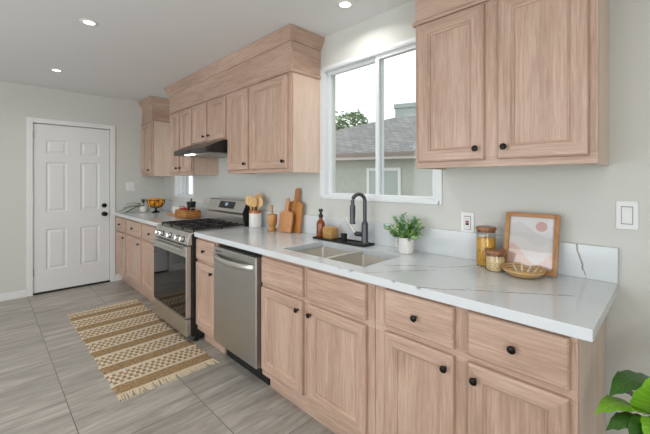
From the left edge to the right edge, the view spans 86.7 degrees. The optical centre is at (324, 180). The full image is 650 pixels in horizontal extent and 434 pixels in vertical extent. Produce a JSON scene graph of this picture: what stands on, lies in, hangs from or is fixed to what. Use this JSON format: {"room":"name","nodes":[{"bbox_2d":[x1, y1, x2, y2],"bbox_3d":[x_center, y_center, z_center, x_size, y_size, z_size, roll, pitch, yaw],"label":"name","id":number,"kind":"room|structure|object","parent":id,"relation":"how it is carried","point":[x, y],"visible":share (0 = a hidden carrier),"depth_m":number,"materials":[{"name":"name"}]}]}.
{"room":"kitchen","nodes":[
{"label":"kitchen","id":0,"kind":"room"},
{"bbox_2d":[0,81,163,296],"bbox_3d":[-3.986,0.116,3.566,4.400,2.446,0.160,0,0,-45],"label":"wall","id":1,"kind":"structure","parent":0,"point":[18,102],"depth_m":4.00,"materials":[{"name":"grey paint"}]},
{"bbox_2d":[0,289,25,301],"bbox_3d":[-4.468,1.295,2.967,2.873,0.088,0.014,0,0,-45],"label":"baseboard","id":2,"kind":"structure","parent":1,"relation":"attached to","point":[20,293],"depth_m":3.89,"materials":[{"name":"white paint"}]},
{"bbox_2d":[27,117,114,296],"bbox_3d":[-3.178,0.300,4.345,0.898,2.077,0.166,0,0,-45],"label":"trim","id":3,"kind":"structure","parent":1,"relation":"attached to","point":[30,120],"depth_m":4.08,"materials":[{"name":"white paint"}]},
{"bbox_2d":[33,124,109,294],"bbox_3d":[-3.155,0.335,4.320,0.791,2.007,0.194,0,0,-45],"label":"door","id":4,"kind":"structure","parent":1,"relation":"in","point":[71,164],"depth_m":4.27,"materials":[{"name":"white paint"}]},
{"bbox_2d":[115,274,121,280],"bbox_3d":[-2.773,1.295,4.640,0.090,0.088,0.014,0,0,-45],"label":"baseboard","id":5,"kind":"structure","parent":1,"relation":"attached to","point":[117,276],"depth_m":4.63,"materials":[{"name":"white paint"}]},
{"bbox_2d":[126,182,134,190],"bbox_3d":[-2.674,0.077,4.741,0.116,0.120,0.010,0,0,-45],"label":"light switch","id":6,"kind":"object","parent":1,"relation":"attached to","point":[130,186],"visible":1,"depth_m":4.74,"materials":[{"name":"white plastic"}]},
{"bbox_2d":[0,280,334,433],"bbox_3d":[-1.525,1.389,1.072,4.720,0.100,7.166,0,0,-45],"label":"floor","id":7,"kind":"structure","parent":0,"point":[51,383],"depth_m":2.19,"materials":[{"name":"grey tile"}]},
{"bbox_2d":[116,216,132,286],"bbox_3d":[-2.435,0.900,4.643,0.635,0.877,0.482,0,0,-45],"label":"base cabinet","id":8,"kind":"object","parent":7,"relation":"on","point":[121,233],"visible":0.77,"depth_m":4.43,"materials":[{"name":"brown wood"}]},
{"bbox_2d":[126,219,155,302],"bbox_3d":[-1.839,0.900,4.039,0.635,0.877,1.210,0,0,-45],"label":"base cabinet","id":9,"kind":"object","parent":7,"relation":"on","point":[139,247],"visible":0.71,"depth_m":3.88,"materials":[{"name":"brown wood"}]},
{"bbox_2d":[114,210,207,225],"bbox_3d":[-1.994,0.442,4.222,0.638,0.037,1.703,0,0,-45],"label":"countertop","id":10,"kind":"structure","parent":9,"relation":"on","point":[150,218],"depth_m":4.08,"materials":[{"name":"white stone"}]},
{"bbox_2d":[116,198,147,212],"bbox_3d":[-2.566,0.329,4.612,0.396,0.189,0.212,0,0,-45],"label":"potted plant","id":11,"kind":"object","parent":10,"relation":"on","point":[142,208],"visible":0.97,"depth_m":4.62,"materials":[{"name":"white plant"}]},
{"bbox_2d":[146,199,165,212],"bbox_3d":[-2.267,0.337,4.621,0.236,0.172,0.237,0,0,-45],"label":"fruit bowl","id":12,"kind":"object","parent":10,"relation":"on","point":[155,210],"visible":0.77,"depth_m":4.58,"materials":[{"name":"black"}]},
{"bbox_2d":[175,206,200,218],"bbox_3d":[-1.580,0.361,3.971,0.195,0.123,0.326,0,0,-45],"label":"woven tray","id":13,"kind":"object","parent":10,"relation":"on","point":[185,214],"visible":0.86,"depth_m":3.88,"materials":[{"name":"brown wicker"}]},
{"bbox_2d":[186,199,195,209],"bbox_3d":[-1.519,0.269,3.913,0.105,0.130,0.106,0,0,-45],"label":"pot","id":14,"kind":"object","parent":13,"relation":"on","point":[190,204],"visible":0.98,"depth_m":3.88,"materials":[{"name":"black metal"}]},
{"bbox_2d":[66,299,219,401],"bbox_3d":[-1.683,1.333,2.987,0.661,0.010,1.929,0,0,-45],"label":"striped rug","id":15,"kind":"object","parent":7,"relation":"on","point":[134,348],"visible":1,"depth_m":2.75,"materials":[{"name":"beige fabric"}]},
{"bbox_2d":[150,198,252,341],"bbox_3d":[-1.182,0.760,3.283,0.685,1.157,0.762,0,0,-45],"label":"gas range","id":16,"kind":"object","parent":7,"relation":"on","point":[175,259],"visible":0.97,"depth_m":3.07,"materials":[{"name":"silver metal"}]},
{"bbox_2d":[157,222,243,233],"bbox_3d":[-1.161,0.434,3.303,0.597,0.014,0.762,0,0,-45],"label":"cooktop","id":17,"kind":"object","parent":16,"relation":"in","point":[165,226],"depth_m":3.15,"materials":[{"name":"silver metal"}]},
{"bbox_2d":[196,238,226,353],"bbox_3d":[-0.746,0.900,2.931,0.635,0.877,0.346,0,0,-45],"label":"base cabinet","id":18,"kind":"object","parent":7,"relation":"on","point":[204,248],"visible":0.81,"depth_m":2.74,"materials":[{"name":"brown wood"}]},
{"bbox_2d":[214,244,269,384],"bbox_3d":[-0.435,0.908,2.577,0.674,0.862,0.569,0,0,-45],"label":"dishwasher","id":19,"kind":"object","parent":7,"relation":"on","point":[237,272],"visible":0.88,"depth_m":2.33,"materials":[{"name":"silver metal"}]},
{"bbox_2d":[261,246,375,433],"bbox_3d":[0.106,0.900,2.067,0.635,0.877,0.892,0,0,-45],"label":"base cabinet","id":20,"kind":"object","parent":7,"relation":"on","point":[318,327],"visible":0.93,"depth_m":1.80,"materials":[{"name":"brown wood"}]},
{"bbox_2d":[194,226,617,341],"bbox_3d":[0.068,0.442,2.133,0.638,0.037,2.618,0,0,-45],"label":"countertop","id":21,"kind":"structure","parent":20,"relation":"on","point":[575,307],"depth_m":1.43,"materials":[{"name":"white stone"}]},
{"bbox_2d":[249,210,261,227],"bbox_3d":[-0.636,0.345,3.147,0.115,0.155,0.115,0,0,-45],"label":"utensil crock","id":22,"kind":"object","parent":21,"relation":"on","point":[255,217],"visible":0.96,"depth_m":3.10,"materials":[{"name":"white ceramic"}]},
{"bbox_2d":[245,196,251,210],"bbox_3d":[-0.686,0.269,3.131,0.077,0.266,0.012,0,0,-15],"label":"wooden utensil","id":23,"kind":"object","parent":22,"relation":"in","point":[247,199],"visible":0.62,"depth_m":3.13,"materials":[{"name":"brown wood"}]},
{"bbox_2d":[250,197,256,210],"bbox_3d":[-0.641,0.275,3.115,0.068,0.253,0.038,0,0,15],"label":"wooden utensil","id":24,"kind":"object","parent":22,"relation":"in","point":[253,201],"visible":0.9,"depth_m":3.10,"materials":[{"name":"brown wood"}]},
{"bbox_2d":[255,193,262,210],"bbox_3d":[-0.615,0.258,3.177,0.072,0.287,0.038,0,0,1],"label":"wooden utensil","id":25,"kind":"object","parent":22,"relation":"in","point":[257,195],"visible":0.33,"depth_m":3.19,"materials":[{"name":"brown wood"}]},
{"bbox_2d":[257,197,262,210],"bbox_3d":[-0.593,0.275,3.121,0.073,0.253,0.021,0,0,18],"label":"wooden utensil","id":26,"kind":"object","parent":22,"relation":"in","point":[259,199],"visible":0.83,"depth_m":3.12,"materials":[{"name":"brown wood"}]},
{"bbox_2d":[267,214,276,230],"bbox_3d":[-0.447,0.353,2.912,0.088,0.140,0.088,0,0,-45],"label":"mortar","id":27,"kind":"object","parent":21,"relation":"on","point":[271,219],"visible":0.97,"depth_m":2.88,"materials":[{"name":"brown wood"}]},
{"bbox_2d":[278,198,292,232],"bbox_3d":[-0.318,0.282,2.843,0.057,0.278,0.165,0,0,-45],"label":"cutting board","id":28,"kind":"object","parent":21,"relation":"on","point":[286,217],"visible":1,"depth_m":2.83,"materials":[{"name":"brown wood"}]},
{"bbox_2d":[289,188,302,232],"bbox_3d":[-0.242,0.242,2.836,0.055,0.363,0.171,0,0,-45],"label":"cutting board","id":29,"kind":"object","parent":21,"relation":"on","point":[296,206],"visible":0.87,"depth_m":2.81,"materials":[{"name":"brown wood"}]},
{"bbox_2d":[296,247,389,266],"bbox_3d":[0.087,0.539,2.057,0.370,0.204,0.665,0,0,-45],"label":"sink","id":30,"kind":"object","parent":21,"relation":"in","point":[356,257],"visible":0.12,"depth_m":2.14,"materials":[{"name":"grey metal"}]},
{"bbox_2d":[296,247,348,257],"bbox_3d":[-0.026,0.551,2.171,0.370,0.180,0.344,0,0,-45],"label":"basin","id":31,"kind":"object","parent":30,"relation":"in","point":[324,252],"depth_m":2.36,"materials":[{"name":"silver metal"}]},
{"bbox_2d":[336,254,389,266],"bbox_3d":[0.213,0.551,1.929,0.370,0.180,0.305,0,0,-45],"label":"basin","id":32,"kind":"object","parent":30,"relation":"in","point":[363,260],"depth_m":2.11,"materials":[{"name":"silver metal"}]},
{"bbox_2d":[313,236,374,246],"bbox_3d":[0.117,0.416,2.390,0.110,0.014,0.485,0,0,-45],"label":"tray","id":33,"kind":"object","parent":21,"relation":"on","point":[338,240],"visible":0.77,"depth_m":2.33,"materials":[{"name":"black"}]},
{"bbox_2d":[316,209,324,237],"bbox_3d":[-0.031,0.311,2.540,0.064,0.210,0.064,0,0,-45],"label":"soap bottle","id":34,"kind":"object","parent":33,"relation":"on","point":[320,224],"visible":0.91,"depth_m":2.52,"materials":[{"name":"orange glass"}]},
{"bbox_2d":[323,226,337,239],"bbox_3d":[0.037,0.373,2.477,0.078,0.086,0.106,0,0,-45],"label":"straw basket","id":35,"kind":"object","parent":33,"relation":"on","point":[329,232],"visible":0.98,"depth_m":2.44,"materials":[{"name":"beige wicker"}]},
{"bbox_2d":[341,233,346,241],"bbox_3d":[0.131,0.390,2.365,0.045,0.054,0.045,0,0,-45],"label":"cup","id":36,"kind":"object","parent":33,"relation":"on","point":[343,235],"visible":0.95,"depth_m":2.35,"materials":[{"name":"black"}]},
{"bbox_2d":[346,192,368,244],"bbox_3d":[0.218,0.244,2.279,0.137,0.339,0.165,0,0,-8],"label":"kitchen faucet","id":37,"kind":"object","parent":33,"relation":"on","point":[364,234],"visible":1,"depth_m":2.23,"materials":[{"name":"grey metal"}]},
{"bbox_2d":[383,212,425,253],"bbox_3d":[0.453,0.304,2.026,0.280,0.239,0.175,0,0,31],"label":"potted plant","id":38,"kind":"object","parent":21,"relation":"on","point":[405,238],"visible":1,"depth_m":2.00,"materials":[{"name":"green plant"}]},
{"bbox_2d":[395,237,413,253],"bbox_3d":[0.466,0.377,2.037,0.091,0.092,0.121,0,0,-45],"label":"plant pot","id":39,"kind":"object","parent":21,"relation":"on","point":[405,244],"depth_m":1.99,"materials":[{"name":"white ceramic"}]},
{"bbox_2d":[475,225,496,232],"bbox_3d":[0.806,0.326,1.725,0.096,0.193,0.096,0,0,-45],"label":"lid","id":40,"kind":"object","parent":21,"relation":"on","point":[482,229],"visible":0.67,"depth_m":1.69,"materials":[{"name":"brown wood"}]},
{"bbox_2d":[477,236,494,265],"bbox_3d":[0.806,0.353,1.725,0.085,0.140,0.086,0,0,-45],"label":"pasta","id":41,"kind":"object","parent":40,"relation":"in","point":[482,242],"visible":0.74,"depth_m":1.70,"materials":[{"name":"yellow food"}]},
{"bbox_2d":[484,248,505,256],"bbox_3d":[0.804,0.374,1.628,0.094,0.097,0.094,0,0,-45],"label":"lid","id":42,"kind":"object","parent":21,"relation":"on","point":[493,252],"visible":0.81,"depth_m":1.60,"materials":[{"name":"brown wood"}]},
{"bbox_2d":[486,255,504,271],"bbox_3d":[0.804,0.386,1.628,0.079,0.069,0.080,0,0,-45],"label":"grain","id":43,"kind":"object","parent":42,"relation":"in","point":[492,263],"visible":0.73,"depth_m":1.60,"materials":[{"name":"beige food"}]},
{"bbox_2d":[501,262,546,278],"bbox_3d":[0.878,0.402,1.527,0.178,0.040,0.178,0,0,-45],"label":"woven bowl","id":44,"kind":"object","parent":21,"relation":"on","point":[516,269],"visible":1,"depth_m":1.53,"materials":[{"name":"wicker"}]},
{"bbox_2d":[503,212,560,276],"bbox_3d":[0.952,0.286,1.597,0.078,0.269,0.222,0,0,-45],"label":"picture frame","id":45,"kind":"object","parent":21,"relation":"on","point":[529,238],"visible":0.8,"depth_m":1.59,"materials":[{"name":"brown wood"}]},
{"bbox_2d":[376,285,605,433],"bbox_3d":[0.684,0.900,1.482,0.635,0.877,0.748,0,0,-45],"label":"base cabinet","id":46,"kind":"object","parent":7,"relation":"on","point":[442,368],"visible":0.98,"depth_m":1.25,"materials":[{"name":"brown wood"}]},
{"bbox_2d":[595,370,649,433],"bbox_3d":[1.007,0.930,0.987,0.536,0.818,0.327,0,0,-45],"label":"potted plant","id":47,"kind":"object","parent":7,"relation":"on","point":[625,381],"visible":1,"depth_m":0.99,"materials":[{"name":"green plant"}]},
{"bbox_2d":[0,0,411,101],"bbox_3d":[-1.525,-1.167,1.072,4.720,0.120,7.166,0,0,-45],"label":"ceiling","id":48,"kind":"structure","parent":0,"point":[137,49],"depth_m":2.59,"materials":[{"name":"white paint"}]},
{"bbox_2d":[49,68,62,71],"bbox_3d":[-2.684,-1.104,3.442,0.114,0.006,0.114,0,0,-45],"label":"recessed light","id":49,"kind":"object","parent":48,"relation":"in","point":[51,69],"visible":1,"depth_m":3.44,"materials":[{"name":"white paint"}]},
{"bbox_2d":[79,18,98,25],"bbox_3d":[-1.646,-1.104,2.405,0.114,0.006,0.114,0,0,-45],"label":"recessed light","id":50,"kind":"object","parent":48,"relation":"in","point":[85,21],"visible":1,"depth_m":2.40,"materials":[{"name":"white paint"}]},
{"bbox_2d":[336,0,353,8],"bbox_3d":[0.127,-1.104,2.157,0.114,0.006,0.114,0,0,-45],"label":"recessed light","id":51,"kind":"object","parent":48,"relation":"in","point":[344,4],"visible":1,"depth_m":2.15,"materials":[{"name":"white paint"}]},
{"bbox_2d":[164,0,649,433],"bbox_3d":[0.041,0.116,2.731,0.160,2.446,7.006,0,0,-45],"label":"wall","id":52,"kind":"structure","parent":0,"point":[585,196],"depth_m":1.54,"materials":[{"name":"grey paint"}]},
{"bbox_2d":[141,121,169,176],"bbox_3d":[-2.336,-0.429,4.780,0.340,0.733,0.426,0,0,-45],"label":"upper cabinet","id":53,"kind":"object","parent":52,"relation":"attached to","point":[155,136],"visible":0.98,"depth_m":4.63,"materials":[{"name":"brown wood"}]},
{"bbox_2d":[138,96,169,124],"bbox_3d":[-2.320,-0.947,4.763,0.341,0.316,0.472,0,0,-45],"label":"soffit","id":54,"kind":"structure","parent":53,"relation":"on","point":[153,108],"depth_m":4.62,"materials":[{"name":"brown wood"}]},
{"bbox_2d":[175,176,193,197],"bbox_3d":[-1.829,-0.256,4.558,0.085,0.948,0.612,0,0,-45],"label":"window","id":55,"kind":"structure","parent":52,"relation":"in","point":[178,179],"depth_m":4.58,"materials":[{"name":"white plastic"}]},
{"bbox_2d":[163,200,208,216],"bbox_3d":[-1.773,0.350,4.439,0.018,0.146,1.703,0,0,-45],"label":"backsplash","id":56,"kind":"structure","parent":52,"relation":"attached to","point":[168,204],"depth_m":4.53,"materials":[{"name":"white stone"}]},
{"bbox_2d":[170,107,217,175],"bbox_3d":[-1.544,-0.429,3.979,0.340,0.733,0.646,0,0,-45],"label":"upper cabinet","id":57,"kind":"object","parent":52,"relation":"attached to","point":[181,121],"visible":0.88,"depth_m":3.82,"materials":[{"name":"brown wood"}]},
{"bbox_2d":[174,140,226,157],"bbox_3d":[-1.116,-0.310,3.428,0.499,0.126,0.724,0,0,-45],"label":"range hood","id":58,"kind":"object","parent":52,"relation":"attached to","point":[215,149],"visible":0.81,"depth_m":3.19,"materials":[{"name":"grey metal"}]},
{"bbox_2d":[192,94,227,144],"bbox_3d":[-1.057,-0.586,3.485,0.340,0.420,0.738,0,0,-45],"label":"upper cabinet","id":59,"kind":"object","parent":52,"relation":"attached to","point":[209,118],"visible":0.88,"depth_m":3.33,"materials":[{"name":"brown wood"}]},
{"bbox_2d":[164,24,324,114],"bbox_3d":[-0.964,-0.947,3.390,0.341,0.316,2.392,0,0,-45],"label":"soffit","id":60,"kind":"structure","parent":52,"relation":"attached to","point":[293,48],"depth_m":2.80,"materials":[{"name":"brown wood"}]},
{"bbox_2d":[227,71,319,173],"bbox_3d":[-0.476,-0.429,2.896,0.340,0.733,0.912,0,0,-45],"label":"upper cabinet","id":61,"kind":"object","parent":52,"relation":"attached to","point":[273,124],"visible":1,"depth_m":2.65,"materials":[{"name":"brown wood"}]},
{"bbox_2d":[320,37,442,204],"bbox_3d":[0.343,-0.368,2.357,0.085,1.013,1.008,0,0,-45],"label":"window","id":62,"kind":"structure","parent":52,"relation":"in","point":[377,56],"depth_m":2.36,"materials":[{"name":"white plastic"}]},
{"bbox_2d":[262,210,617,283],"bbox_3d":[0.288,0.350,2.351,0.018,0.146,2.618,0,0,-45],"label":"backsplash","id":63,"kind":"structure","parent":52,"relation":"attached to","point":[594,262],"depth_m":1.87,"materials":[{"name":"white stone"}]},
{"bbox_2d":[461,212,473,232],"bbox_3d":[0.772,0.228,1.868,0.010,0.116,0.071,0,0,-45],"label":"electrical outlet","id":64,"kind":"object","parent":52,"relation":"attached to","point":[467,218],"visible":1,"depth_m":1.86,"materials":[{"name":"white plastic"}]},
{"bbox_2d":[464,216,469,228],"bbox_3d":[0.771,0.228,1.867,0.002,0.067,0.033,0,0,-45],"label":"receptacle","id":65,"kind":"object","parent":64,"relation":"attached to","point":[466,218],"depth_m":1.87,"materials":[{"name":"white plastic"}]},
{"bbox_2d":[416,0,608,169],"bbox_3d":[0.812,-0.429,1.591,0.340,0.733,0.740,0,0,-45],"label":"upper cabinet","id":66,"kind":"object","parent":52,"relation":"attached to","point":[499,82],"visible":1,"depth_m":1.43,"materials":[{"name":"brown wood"}]},
{"bbox_2d":[412,0,488,28],"bbox_3d":[0.812,-0.947,1.590,0.341,0.316,0.832,0,0,-45],"label":"soffit","id":67,"kind":"structure","parent":66,"relation":"on","point":[426,11],"depth_m":1.68,"materials":[{"name":"brown wood"}]},
{"bbox_2d":[616,201,638,229],"bbox_3d":[1.231,0.141,1.404,0.010,0.116,0.070,0,0,-45],"label":"light switch","id":68,"kind":"object","parent":52,"relation":"attached to","point":[627,212],"visible":1,"depth_m":1.40,"materials":[{"name":"white plastic"}]},
{"label":"outside","id":69,"kind":"structure","parent":0,"visible":0},
{"bbox_3d":[13.778,1.714,20.850,44.830,0.150,70.000,0,0,-45],"label":"ground","id":70,"kind":"structure","parent":69,"visible":0},
{"bbox_2d":[336,109,371,129],"bbox_3d":[1.122,-1.576,22.376,5.842,6.440,3.448,0,0,12],"label":"tree","id":71,"kind":"object","parent":70,"relation":"on","point":[353,115],"visible":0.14,"depth_m":21.81,"materials":[{"name":"green plant"}]},
{"bbox_2d":[336,116,431,195],"bbox_3d":[3.560,-0.361,12.360,14.500,4.000,6.060,0,0,24],"label":"house","id":72,"kind":"structure","parent":70,"relation":"on","point":[355,145],"depth_m":10.55,"materials":[{"name":"grey paint"}]},
{"bbox_2d":[394,102,415,116],"bbox_3d":[7.394,-1.036,17.661,6.620,5.350,5.120,0,0,24],"label":"building","id":73,"kind":"structure","parent":70,"relation":"on","point":[403,109],"depth_m":16.50,"materials":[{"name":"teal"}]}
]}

